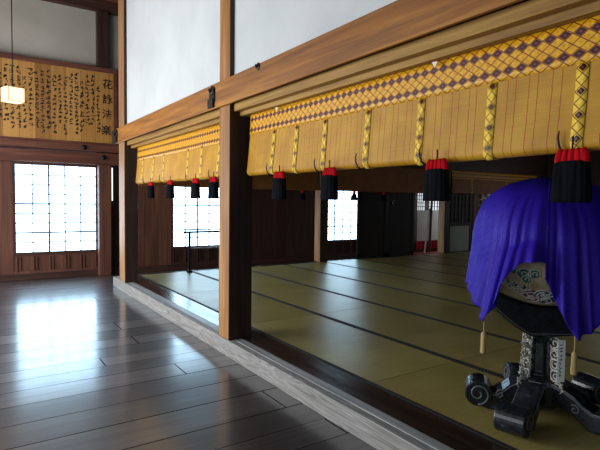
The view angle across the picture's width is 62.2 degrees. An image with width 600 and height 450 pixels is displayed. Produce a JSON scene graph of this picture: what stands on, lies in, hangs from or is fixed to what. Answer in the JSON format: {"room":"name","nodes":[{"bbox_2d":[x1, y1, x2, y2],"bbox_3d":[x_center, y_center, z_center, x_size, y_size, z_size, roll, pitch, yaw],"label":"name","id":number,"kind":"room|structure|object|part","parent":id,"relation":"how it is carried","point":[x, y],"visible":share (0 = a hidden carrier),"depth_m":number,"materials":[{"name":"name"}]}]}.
{"room":"house of worship","nodes":[
{"label":"house of worship","id":0,"kind":"room"},
{"bbox_2d":[0,257,376,449],"bbox_3d":[3.752,1.151,6.499,18.600,0.050,12.550,-1,3,-34],"label":"floor","id":1,"kind":"structure","parent":0,"point":[85,364],"depth_m":3.71,"materials":[{"name":"brown wood"}]},
{"bbox_2d":[97,165,111,275],"bbox_3d":[-3.533,-0.084,8.983,0.210,1.985,0.140,-1,3,-34],"label":"wooden post","id":2,"kind":"object","parent":1,"relation":"on","point":[103,171],"visible":1,"depth_m":8.92,"materials":[{"name":"brown wood"}]},
{"bbox_2d":[413,251,437,254],"bbox_3d":[3.417,0.782,13.143,2.400,0.020,0.970,-1,3,-34],"label":"carpet","id":3,"kind":"object","parent":1,"relation":"on","point":[431,252],"visible":0.07,"depth_m":13.53,"materials":[{"name":"red fabric"}]},
{"bbox_2d":[424,208,429,252],"bbox_3d":[3.416,0.148,13.352,0.044,1.189,0.435,2,3,29],"label":"leaning pole","id":4,"kind":"object","parent":3,"relation":"on","point":[429,208],"visible":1,"depth_m":13.33,"materials":[{"name":"white"}]},
{"bbox_2d":[428,201,432,251],"bbox_3d":[3.533,-0.201,13.409,0.070,1.854,0.454,2,3,22],"label":"leaning board","id":5,"kind":"object","parent":3,"relation":"on","point":[431,202],"visible":0.66,"depth_m":13.35,"materials":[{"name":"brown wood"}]},
{"bbox_2d":[472,194,490,234],"bbox_3d":[5.710,-0.126,14.272,2.600,1.780,0.600,-1,3,-34],"label":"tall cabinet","id":6,"kind":"object","parent":1,"relation":"on","point":[485,196],"visible":0.04,"depth_m":13.51,"materials":[{"name":"brown wood"}]},
{"bbox_2d":[0,0,437,274],"bbox_3d":[-1.373,-1.782,10.516,14.600,5.120,0.154,-1,3,-34],"label":"wall","id":7,"kind":"structure","parent":0,"point":[40,29],"depth_m":9.16,"materials":[{"name":"brown paint"}]},
{"bbox_2d":[12,161,97,255],"bbox_3d":[-4.239,-0.285,8.662,1.335,1.580,0.065,-1,3,-34],"label":"window","id":8,"kind":"structure","parent":7,"relation":"in","point":[55,205],"depth_m":8.65,"materials":[{"name":"white paper"}]},
{"bbox_2d":[0,147,118,165],"bbox_3d":[-5.310,-1.153,7.830,5.050,0.210,0.130,-1,3,-34],"label":"trim","id":9,"kind":"structure","parent":7,"relation":"attached to","point":[6,154],"depth_m":8.51,"materials":[{"name":"brown wood"}]},
{"bbox_2d":[0,138,118,153],"bbox_3d":[-5.293,-1.337,7.800,5.050,0.130,0.180,-1,3,-34],"label":"trim","id":10,"kind":"structure","parent":7,"relation":"attached to","point":[4,142],"depth_m":8.46,"materials":[{"name":"brown wood"}]},
{"bbox_2d":[0,52,117,145],"bbox_3d":[-5.345,-2.077,7.678,4.855,1.360,0.095,-1,3,-34],"label":"board","id":11,"kind":"object","parent":10,"relation":"on","point":[65,101],"visible":0.94,"depth_m":8.48,"materials":[{"name":"brown wood"}]},
{"bbox_2d":[42,0,117,15],"bbox_3d":[-5.210,-3.856,7.733,5.200,0.200,0.100,-1,3,-34],"label":"trim","id":12,"kind":"structure","parent":7,"relation":"attached to","point":[111,8],"depth_m":8.73,"materials":[{"name":"brown wood"}]},
{"bbox_2d":[96,10,108,67],"bbox_3d":[-3.525,-3.296,8.865,0.200,0.988,0.125,-1,3,-34],"label":"wooden post","id":13,"kind":"object","parent":7,"relation":"attached to","point":[102,17],"visible":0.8,"depth_m":8.81,"materials":[{"name":"brown wood"}]},
{"bbox_2d":[112,168,112,200],"bbox_3d":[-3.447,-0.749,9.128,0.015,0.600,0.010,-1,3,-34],"label":"window","id":14,"kind":"structure","parent":7,"relation":"in","point":[112,168],"depth_m":9.13,"materials":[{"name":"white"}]},
{"bbox_2d":[171,187,218,248],"bbox_3d":[-1.981,-0.321,10.161,1.355,1.580,0.065,-1,3,-34],"label":"window","id":15,"kind":"structure","parent":7,"relation":"in","point":[187,213],"depth_m":10.08,"materials":[{"name":"white paper"}]},
{"bbox_2d":[0,248,436,280],"bbox_3d":[-1.369,0.807,10.588,14.600,0.100,0.050,-1,3,-34],"label":"baseboard","id":16,"kind":"structure","parent":7,"relation":"attached to","point":[13,277],"depth_m":9.66,"materials":[{"name":"brown wood"}]},
{"bbox_2d":[328,191,356,241],"bbox_3d":[0.943,-0.380,12.101,1.335,1.580,0.065,-1,3,-34],"label":"window","id":17,"kind":"structure","parent":7,"relation":"in","point":[342,212],"depth_m":12.19,"materials":[{"name":"white paper"}]},
{"bbox_3d":[0.943,-0.380,12.101,1.335,1.580,0.065,-1,3,-34],"label":"frame","id":18,"kind":"part","parent":17,"relation":"part of","materials":[{"name":"brown wood"}]},
{"bbox_2d":[418,193,424,209],"bbox_3d":[3.328,-0.658,13.677,0.310,0.500,0.036,-1,3,-34],"label":"window","id":19,"kind":"structure","parent":7,"relation":"in","point":[421,202],"depth_m":13.67,"materials":[{"name":"white paper"}]},
{"bbox_2d":[416,240,437,249],"bbox_3d":[3.829,0.531,13.962,1.600,0.250,0.035,-1,3,-34],"label":"curtain","id":20,"kind":"object","parent":7,"relation":"attached to","point":[434,243],"visible":0.43,"depth_m":13.68,"materials":[{"name":"red fabric"}]},
{"bbox_2d":[429,201,438,209],"bbox_3d":[3.782,-0.667,13.978,0.460,0.500,0.036,-1,3,-34],"label":"window","id":21,"kind":"structure","parent":7,"relation":"in","point":[435,203],"depth_m":14.03,"materials":[{"name":"white paper"}]},
{"bbox_2d":[127,0,396,123],"bbox_3d":[-0.455,-2.569,4.219,0.126,2.900,7.230,-1,3,-34],"label":"wall","id":22,"kind":"structure","parent":0,"point":[173,46],"depth_m":4.94,"materials":[{"name":"white paint"}]},
{"bbox_2d":[132,108,218,138],"bbox_3d":[-1.568,-1.196,5.912,0.155,0.038,3.315,-1,3,-34],"label":"trim","id":23,"kind":"structure","parent":22,"relation":"attached to","point":[217,108],"depth_m":5.56,"materials":[{"name":"brown wood"}]},
{"bbox_2d":[240,0,526,100],"bbox_3d":[0.490,-1.016,2.816,0.155,0.038,3.700,-1,3,-34],"label":"trim","id":24,"kind":"structure","parent":22,"relation":"attached to","point":[523,0],"depth_m":2.70,"materials":[{"name":"brown wood"}]},
{"bbox_2d":[415,193,417,248],"bbox_3d":[3.148,-0.127,13.621,0.070,1.580,0.110,-1,3,-34],"label":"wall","id":25,"kind":"structure","parent":0,"point":[416,193],"depth_m":13.57,"materials":[{"name":"brown wood"}]},
{"bbox_2d":[399,155,546,176],"bbox_3d":[2.179,-1.730,11.278,12.040,0.810,0.140,-1,3,-34],"label":"wall","id":26,"kind":"structure","parent":0,"point":[536,165],"depth_m":13.52,"materials":[{"name":"brown wood"}]},
{"bbox_2d":[173,181,191,186],"bbox_3d":[-2.001,-0.695,8.429,0.316,0.093,0.062,-1,3,-34],"label":"bamboo blind","id":27,"kind":"object","parent":26,"relation":"attached to","point":[179,183],"depth_m":8.42,"materials":[{"name":"brown wood"}]},
{"bbox_2d":[199,179,209,187],"bbox_3d":[-1.673,-0.722,8.646,0.185,0.143,0.062,-1,3,-34],"label":"bamboo blind","id":28,"kind":"object","parent":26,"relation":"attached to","point":[203,183],"depth_m":8.64,"materials":[{"name":"brown wood"}]},
{"bbox_2d":[252,174,273,188],"bbox_3d":[-0.704,-0.812,9.285,0.447,0.272,0.062,-1,3,-34],"label":"bamboo blind","id":29,"kind":"object","parent":26,"relation":"attached to","point":[258,181],"depth_m":9.28,"materials":[{"name":"brown wood"}]},
{"bbox_2d":[285,172,320,190],"bbox_3d":[0.050,-0.865,9.783,0.832,0.363,0.062,-1,3,-34],"label":"bamboo blind","id":30,"kind":"object","parent":26,"relation":"attached to","point":[305,181],"depth_m":9.79,"materials":[{"name":"brown wood"}]},
{"bbox_2d":[299,189,305,199],"bbox_3d":[0.053,-0.601,9.705,0.129,0.213,0.128,-1,3,-34],"label":"tassel","id":31,"kind":"object","parent":30,"relation":"hanging from","point":[302,194],"visible":1,"depth_m":9.66,"materials":[{"name":"black fabric"}]},
{"bbox_2d":[336,166,425,192],"bbox_3d":[2.080,-1.020,11.123,3.500,0.594,0.063,-1,3,-34],"label":"bamboo blind","id":32,"kind":"object","parent":26,"relation":"attached to","point":[394,179],"visible":0.67,"depth_m":10.96,"materials":[{"name":"brown wood"}]},
{"bbox_2d":[351,191,356,199],"bbox_3d":[1.136,-0.623,10.424,0.129,0.213,0.128,-1,3,-34],"label":"tassel","id":33,"kind":"object","parent":32,"relation":"hanging from","point":[354,196],"visible":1,"depth_m":10.38,"materials":[{"name":"black fabric"}]},
{"bbox_2d":[381,191,385,200],"bbox_3d":[1.828,-0.637,10.883,0.129,0.213,0.128,-1,3,-34],"label":"tassel","id":34,"kind":"object","parent":32,"relation":"hanging from","point":[383,196],"visible":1,"depth_m":10.84,"materials":[{"name":"black fabric"}]},
{"bbox_2d":[356,192,414,258],"bbox_3d":[1.978,-0.276,11.292,1.730,2.080,0.066,-1,3,-34],"label":"door","id":35,"kind":"structure","parent":26,"relation":"in","point":[384,228],"depth_m":11.26,"materials":[{"name":"black wood"}]},
{"bbox_2d":[449,171,472,251],"bbox_3d":[4.059,-0.317,12.640,0.990,2.080,0.050,-1,3,-34],"label":"door","id":36,"kind":"structure","parent":26,"relation":"in","point":[461,205],"depth_m":12.66,"materials":[{"name":"black wood"}]},
{"bbox_3d":[4.057,0.343,12.672,0.740,0.640,0.020,-1,3,-34],"label":"panel","id":37,"kind":"part","parent":36,"relation":"part of","materials":[{"name":"grey"}]},
{"bbox_2d":[478,194,482,210],"bbox_3d":[4.778,-0.865,13.176,0.300,1.040,0.044,-1,3,-34],"label":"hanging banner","id":38,"kind":"object","parent":26,"relation":"hanging from","point":[480,202],"visible":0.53,"depth_m":13.20,"materials":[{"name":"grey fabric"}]},
{"bbox_2d":[451,170,536,193],"bbox_3d":[5.271,-1.093,13.240,3.660,0.578,0.063,-1,3,-34],"label":"bamboo blind","id":39,"kind":"object","parent":26,"relation":"attached to","point":[464,182],"visible":0.61,"depth_m":12.84,"materials":[{"name":"brown wood"}]},
{"bbox_2d":[537,151,599,186],"bbox_3d":[9.972,-0.500,10.598,0.150,3.000,12.650,-1,3,-34],"label":"wall","id":40,"kind":"structure","parent":0,"point":[594,155],"depth_m":13.49,"materials":[{"name":"brown wood"}]},
{"bbox_3d":[-1.935,-4.003,2.478,5.150,0.100,12.650,-1,3,-34],"label":"ceiling","id":41,"kind":"structure","parent":0,"visible":0},
{"bbox_2d":[0,0,24,103],"bbox_3d":[-3.582,-2.846,6.169,0.202,2.619,0.202,3,4,36],"label":"pendant lamp","id":42,"kind":"object","parent":41,"relation":"hanging from","point":[9,94],"visible":1,"depth_m":6.18,"materials":[{"name":"white paper"}]},
{"bbox_3d":[-3.580,-2.933,6.165,0.012,2.445,0.010,3,4,36],"label":"cord","id":43,"kind":"part","parent":42,"relation":"part of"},
{"bbox_3d":[-3.597,-1.628,6.230,0.188,0.170,0.188,3,4,36],"label":"lamp shade","id":44,"kind":"part","parent":42,"relation":"part of","materials":[{"name":"beige paper"}]},
{"bbox_3d":[-3.597,-1.628,6.230,0.202,0.178,0.202,3,4,36],"label":"frame","id":45,"kind":"part","parent":42,"relation":"part of","materials":[{"name":"white"}]},
{"bbox_3d":[6.004,1.100,7.175,14.100,0.144,11.190,-1,3,-34],"label":"floor","id":46,"kind":"structure","parent":0,"visible":0},
{"bbox_2d":[138,272,218,293],"bbox_3d":[-1.744,0.880,7.590,0.910,0.052,1.866,-1,3,-34],"label":"mat","id":47,"kind":"object","parent":46,"relation":"on","point":[178,282],"visible":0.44,"depth_m":7.52,"materials":[{"name":"green wicker"}]},
{"bbox_2d":[192,269,294,286],"bbox_3d":[-0.974,0.864,8.101,0.932,0.052,1.866,-1,3,-34],"label":"mat","id":48,"kind":"object","parent":46,"relation":"on","point":[258,279],"visible":0.23,"depth_m":7.94,"materials":[{"name":"green wicker"}]},
{"bbox_2d":[183,230,218,272],"bbox_3d":[-1.537,0.448,8.706,1.050,0.703,0.140,-1,3,-34],"label":"rail","id":49,"kind":"object","parent":48,"relation":"on","point":[189,270],"visible":0.47,"depth_m":8.47,"materials":[{"name":"black metal"}]},
{"bbox_3d":[-1.883,0.452,8.476,0.036,0.650,0.036,-1,3,-34],"label":"leg","id":50,"kind":"part","parent":49,"relation":"part of","materials":[{"name":"black metal"}]},
{"bbox_2d":[179,290,315,323],"bbox_3d":[-0.707,0.971,6.030,0.910,0.052,1.876,-1,3,-34],"label":"mat","id":51,"kind":"object","parent":46,"relation":"on","point":[263,308],"visible":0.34,"depth_m":5.84,"materials":[{"name":"green wicker"}]},
{"bbox_2d":[113,276,453,449],"bbox_3d":[0.137,1.167,3.297,0.055,0.146,11.220,-1,3,-34],"label":"trim","id":52,"kind":"structure","parent":46,"relation":"attached to","point":[371,430],"depth_m":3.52,"materials":[{"name":"grey wood"}]},
{"bbox_2d":[118,0,137,282],"bbox_3d":[-2.559,-1.666,7.405,0.200,5.034,0.310,-1,3,-34],"label":"wooden post","id":53,"kind":"object","parent":52,"relation":"on","point":[128,188],"visible":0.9,"depth_m":7.34,"materials":[{"name":"brown wood"}]},
{"bbox_2d":[127,108,219,148],"bbox_3d":[-1.532,-1.111,5.965,0.220,0.132,3.265,-1,3,-34],"label":"lintel beam","id":54,"kind":"structure","parent":53,"relation":"attached to","point":[212,118],"depth_m":5.55,"materials":[{"name":"brown wood"}]},
{"bbox_2d":[135,124,219,183],"bbox_3d":[-1.513,-0.774,5.922,0.112,0.534,3.000,-1,3,-34],"label":"bamboo blind","id":55,"kind":"object","parent":54,"relation":"hanging from","point":[179,158],"visible":0.91,"depth_m":5.65,"materials":[{"name":"yellow wood"}]},
{"bbox_2d":[147,178,154,197],"bbox_3d":[-1.950,-0.483,6.491,0.094,0.261,0.159,-1,3,-34],"label":"tassel","id":56,"kind":"object","parent":55,"relation":"hanging from","point":[150,188],"visible":1,"depth_m":6.44,"materials":[{"name":"black fabric"}]},
{"bbox_2d":[166,177,174,197],"bbox_3d":[-1.531,-0.446,5.860,0.094,0.261,0.159,-1,3,-34],"label":"tassel","id":57,"kind":"object","parent":55,"relation":"hanging from","point":[169,187],"visible":1,"depth_m":5.81,"materials":[{"name":"black fabric"}]},
{"bbox_2d":[190,174,199,198],"bbox_3d":[-1.095,-0.408,5.205,0.094,0.261,0.159,-1,3,-34],"label":"tassel","id":58,"kind":"object","parent":55,"relation":"hanging from","point":[195,186],"visible":1,"depth_m":5.16,"materials":[{"name":"black fabric"}]},
{"bbox_2d":[208,172,218,198],"bbox_3d":[-0.839,-0.385,4.820,0.094,0.261,0.159,-1,3,-34],"label":"tassel","id":59,"kind":"object","parent":55,"relation":"hanging from","point":[213,190],"visible":1,"depth_m":4.77,"materials":[{"name":"black fabric"}]},
{"bbox_2d":[219,0,251,339],"bbox_3d":[-0.566,-1.493,4.439,0.235,5.034,0.215,-1,3,-34],"label":"wooden post","id":60,"kind":"object","parent":52,"relation":"on","point":[235,185],"visible":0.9,"depth_m":4.42,"materials":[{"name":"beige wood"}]},
{"bbox_2d":[112,0,522,143],"bbox_3d":[0.167,-1.086,3.053,0.086,0.230,11.000,-1,3,-34],"label":"lintel beam","id":61,"kind":"structure","parent":60,"relation":"attached to","point":[395,23],"depth_m":3.06,"materials":[{"name":"brown wood"}]},
{"bbox_2d":[234,0,599,117],"bbox_3d":[0.537,-0.930,2.852,0.220,0.132,3.690,-1,3,-34],"label":"lintel beam","id":62,"kind":"structure","parent":60,"relation":"attached to","point":[529,17],"depth_m":2.47,"materials":[{"name":"brown wood"}]},
{"bbox_2d":[247,15,599,175],"bbox_3d":[0.543,-0.594,2.827,0.123,0.533,3.521,-1,3,-34],"label":"bamboo blind","id":63,"kind":"object","parent":62,"relation":"hanging from","point":[529,95],"visible":0.9,"depth_m":2.47,"materials":[{"name":"yellow wood"}]},
{"bbox_2d":[272,165,286,199],"bbox_3d":[-0.158,-0.326,3.796,0.094,0.261,0.159,-1,3,-34],"label":"tassel","id":64,"kind":"object","parent":63,"relation":"hanging from","point":[279,181],"visible":1,"depth_m":3.75,"materials":[{"name":"black fabric"}]},
{"bbox_2d":[320,160,337,199],"bbox_3d":[0.193,-0.295,3.267,0.094,0.261,0.159,-1,3,-34],"label":"tassel","id":65,"kind":"object","parent":63,"relation":"hanging from","point":[329,179],"visible":1,"depth_m":3.22,"materials":[{"name":"black fabric"}]},
{"bbox_2d":[423,149,449,200],"bbox_3d":[0.691,-0.251,2.517,0.094,0.261,0.159,-1,3,-34],"label":"tassel","id":66,"kind":"object","parent":63,"relation":"hanging from","point":[436,178],"visible":1,"depth_m":2.47,"materials":[{"name":"black fabric"}]},
{"bbox_2d":[550,136,591,202],"bbox_3d":[1.067,-0.218,1.953,0.094,0.261,0.159,-1,3,-34],"label":"tassel","id":67,"kind":"object","parent":63,"relation":"hanging from","point":[571,178],"visible":1,"depth_m":1.92,"materials":[{"name":"black fabric"}]},
{"bbox_2d":[252,265,343,281],"bbox_3d":[-0.183,0.848,8.626,0.962,0.052,1.866,-1,3,-34],"label":"mat","id":68,"kind":"object","parent":46,"relation":"on","point":[286,272],"visible":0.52,"depth_m":8.50,"materials":[{"name":"green wicker"}]},
{"bbox_2d":[138,251,467,274],"bbox_3d":[2.259,0.789,11.424,11.830,0.146,0.080,-1,3,-34],"label":"trim","id":69,"kind":"structure","parent":46,"relation":"on","point":[461,251],"depth_m":9.87,"materials":[{"name":"brown wood"}]},
{"bbox_2d":[314,171,328,261],"bbox_3d":[0.443,-0.271,10.221,0.210,2.044,0.200,-1,3,-34],"label":"wooden post","id":70,"kind":"object","parent":69,"relation":"on","point":[321,206],"visible":0.56,"depth_m":10.16,"materials":[{"name":"brown wood"}]},
{"bbox_2d":[437,170,450,252],"bbox_3d":[3.563,-0.334,12.292,0.200,2.044,0.200,-1,3,-34],"label":"wooden post","id":71,"kind":"object","parent":69,"relation":"on","point":[444,206],"visible":0.66,"depth_m":12.23,"materials":[{"name":"brown wood"}]},
{"bbox_2d":[474,194,478,222],"bbox_3d":[4.575,-0.257,12.921,0.060,1.854,0.080,-1,3,-34],"label":"strip","id":72,"kind":"object","parent":69,"relation":"on","point":[476,195],"visible":0.33,"depth_m":12.89,"materials":[{"name":"brown wood"}]},
{"bbox_2d":[252,282,378,313],"bbox_3d":[0.063,0.955,6.541,0.932,0.052,1.876,-1,3,-34],"label":"mat","id":73,"kind":"object","parent":46,"relation":"on","point":[312,299],"visible":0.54,"depth_m":6.38,"materials":[{"name":"green wicker"}]},
{"bbox_2d":[135,276,508,449],"bbox_3d":[0.331,1.115,3.423,0.238,0.050,11.220,-1,3,-34],"label":"trim","id":74,"kind":"structure","parent":46,"relation":"on","point":[456,437],"depth_m":3.30,"materials":[{"name":"brown wood"}]},
{"bbox_2d":[287,262,387,277],"bbox_3d":[0.617,0.832,9.157,0.952,0.052,1.866,-1,3,-34],"label":"mat","id":75,"kind":"object","parent":46,"relation":"on","point":[344,271],"visible":0.61,"depth_m":9.06,"materials":[{"name":"green wicker"}]},
{"bbox_2d":[251,314,454,383],"bbox_3d":[0.334,1.062,4.465,0.910,0.052,1.881,-1,3,-34],"label":"mat","id":76,"kind":"object","parent":46,"relation":"on","point":[369,357],"visible":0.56,"depth_m":4.25,"materials":[{"name":"green wicker"}]},
{"bbox_2d":[296,278,432,304],"bbox_3d":[0.854,0.939,7.066,0.962,0.052,1.876,-1,3,-34],"label":"mat","id":77,"kind":"object","parent":46,"relation":"on","point":[369,292],"visible":0.62,"depth_m":6.93,"materials":[{"name":"green wicker"}]},
{"bbox_2d":[328,259,423,273],"bbox_3d":[1.413,0.816,9.685,0.952,0.052,1.866,-1,3,-34],"label":"mat","id":78,"kind":"object","parent":46,"relation":"on","point":[359,263],"visible":0.62,"depth_m":9.58,"materials":[{"name":"green wicker"}]},
{"bbox_2d":[349,274,468,296],"bbox_3d":[1.654,0.923,7.597,0.952,0.052,1.876,-1,3,-34],"label":"mat","id":79,"kind":"object","parent":46,"relation":"on","point":[434,289],"visible":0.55,"depth_m":7.48,"materials":[{"name":"green wicker"}]},
{"bbox_2d":[362,257,458,269],"bbox_3d":[2.208,0.800,10.213,0.952,0.052,1.866,-1,3,-34],"label":"mat","id":80,"kind":"object","parent":46,"relation":"on","point":[424,265],"visible":0.62,"depth_m":10.12,"materials":[{"name":"green wicker"}]},
{"bbox_2d":[319,305,524,360],"bbox_3d":[1.104,1.046,4.975,0.932,0.052,1.881,-1,3,-34],"label":"mat","id":81,"kind":"object","parent":46,"relation":"on","point":[451,341],"visible":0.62,"depth_m":4.80,"materials":[{"name":"green wicker"}]},
{"bbox_2d":[389,270,467,287],"bbox_3d":[2.449,0.907,8.125,0.952,0.052,1.876,-1,3,-34],"label":"mat","id":82,"kind":"object","parent":46,"relation":"on","point":[433,276],"visible":0.38,"depth_m":8.31,"materials":[{"name":"green wicker"}]},
{"bbox_2d":[397,255,468,266],"bbox_3d":[3.004,0.784,10.741,0.952,0.052,1.866,-1,3,-34],"label":"mat","id":83,"kind":"object","parent":46,"relation":"on","point":[447,261],"visible":0.48,"depth_m":10.73,"materials":[{"name":"green wicker"}]},
{"bbox_2d":[427,253,469,260],"bbox_3d":[3.799,0.768,11.269,0.952,0.052,1.866,-1,3,-34],"label":"mat","id":84,"kind":"object","parent":46,"relation":"on","point":[444,255],"visible":0.38,"depth_m":11.55,"materials":[{"name":"green wicker"}]},
{"bbox_2d":[430,267,467,275],"bbox_3d":[3.245,0.891,8.653,0.952,0.052,1.876,-1,3,-34],"label":"mat","id":85,"kind":"object","parent":46,"relation":"on","point":[462,271],"visible":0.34,"depth_m":9.12,"materials":[{"name":"green wicker"}]},
{"bbox_2d":[382,297,530,342],"bbox_3d":[1.895,1.030,5.501,0.962,0.052,1.881,-1,3,-34],"label":"mat","id":86,"kind":"object","parent":46,"relation":"on","point":[452,312],"visible":0.45,"depth_m":5.54,"materials":[{"name":"green wicker"}]},
{"bbox_2d":[436,292,476,305],"bbox_3d":[2.695,1.014,6.031,0.952,0.052,1.881,-1,3,-34],"label":"mat","id":87,"kind":"object","parent":46,"relation":"on","point":[466,298],"visible":0.17,"depth_m":6.49,"materials":[{"name":"green wicker"}]},
{"bbox_2d":[454,251,469,254],"bbox_3d":[4.589,0.752,11.793,0.937,0.052,1.866,-1,3,-34],"label":"mat","id":88,"kind":"object","parent":46,"relation":"on","point":[468,252],"visible":0.09,"depth_m":12.22,"materials":[{"name":"green wicker"}]},
{"bbox_2d":[369,361,599,449],"bbox_3d":[1.376,1.153,2.897,0.910,0.052,1.881,-1,3,-34],"label":"mat","id":89,"kind":"object","parent":46,"relation":"on","point":[438,390],"visible":0.66,"depth_m":2.98,"materials":[{"name":"green wicker"}]},
{"bbox_2d":[465,294,599,438],"bbox_3d":[1.475,0.734,2.984,0.923,0.778,0.899,1,3,2],"label":"stand","id":90,"kind":"object","parent":89,"relation":"on","point":[532,386],"visible":0.9,"depth_m":2.87,"materials":[{"name":"black paint"}]},
{"bbox_2d":[499,262,556,305],"bbox_3d":[1.454,0.114,2.941,0.688,0.720,0.720,1,3,0],"label":"drum","id":91,"kind":"object","parent":90,"relation":"on","point":[527,283],"visible":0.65,"depth_m":2.71,"materials":[{"name":"beige paint"}]},
{"bbox_2d":[465,177,599,375],"bbox_3d":[1.488,0.229,2.925,0.965,1.023,0.966,1,3,14],"label":"cloth","id":92,"kind":"object","parent":91,"relation":"on","point":[518,223],"visible":0.84,"depth_m":2.59,"materials":[{"name":"purple fabric"}]},
{"bbox_2d":[556,340,565,381],"bbox_3d":[1.474,0.769,2.808,0.044,0.240,0.003,1,3,-1],"label":"paper tag","id":93,"kind":"object","parent":90,"relation":"attached to","point":[561,343],"visible":1,"depth_m":2.81,"materials":[{"name":"white paper"}]},
{"bbox_2d":[458,344,599,407],"bbox_3d":[2.146,1.138,3.408,0.932,0.052,1.881,-1,3,-34],"label":"mat","id":94,"kind":"object","parent":46,"relation":"on","point":[493,362],"visible":0.28,"depth_m":3.92,"materials":[{"name":"green wicker"}]},
{"bbox_2d":[527,332,599,362],"bbox_3d":[2.937,1.122,3.933,0.962,0.052,1.881,-1,3,-34],"label":"mat","id":95,"kind":"object","parent":46,"relation":"on","point":[588,348],"visible":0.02,"depth_m":4.38,"materials":[{"name":"green wicker"}]}
]}

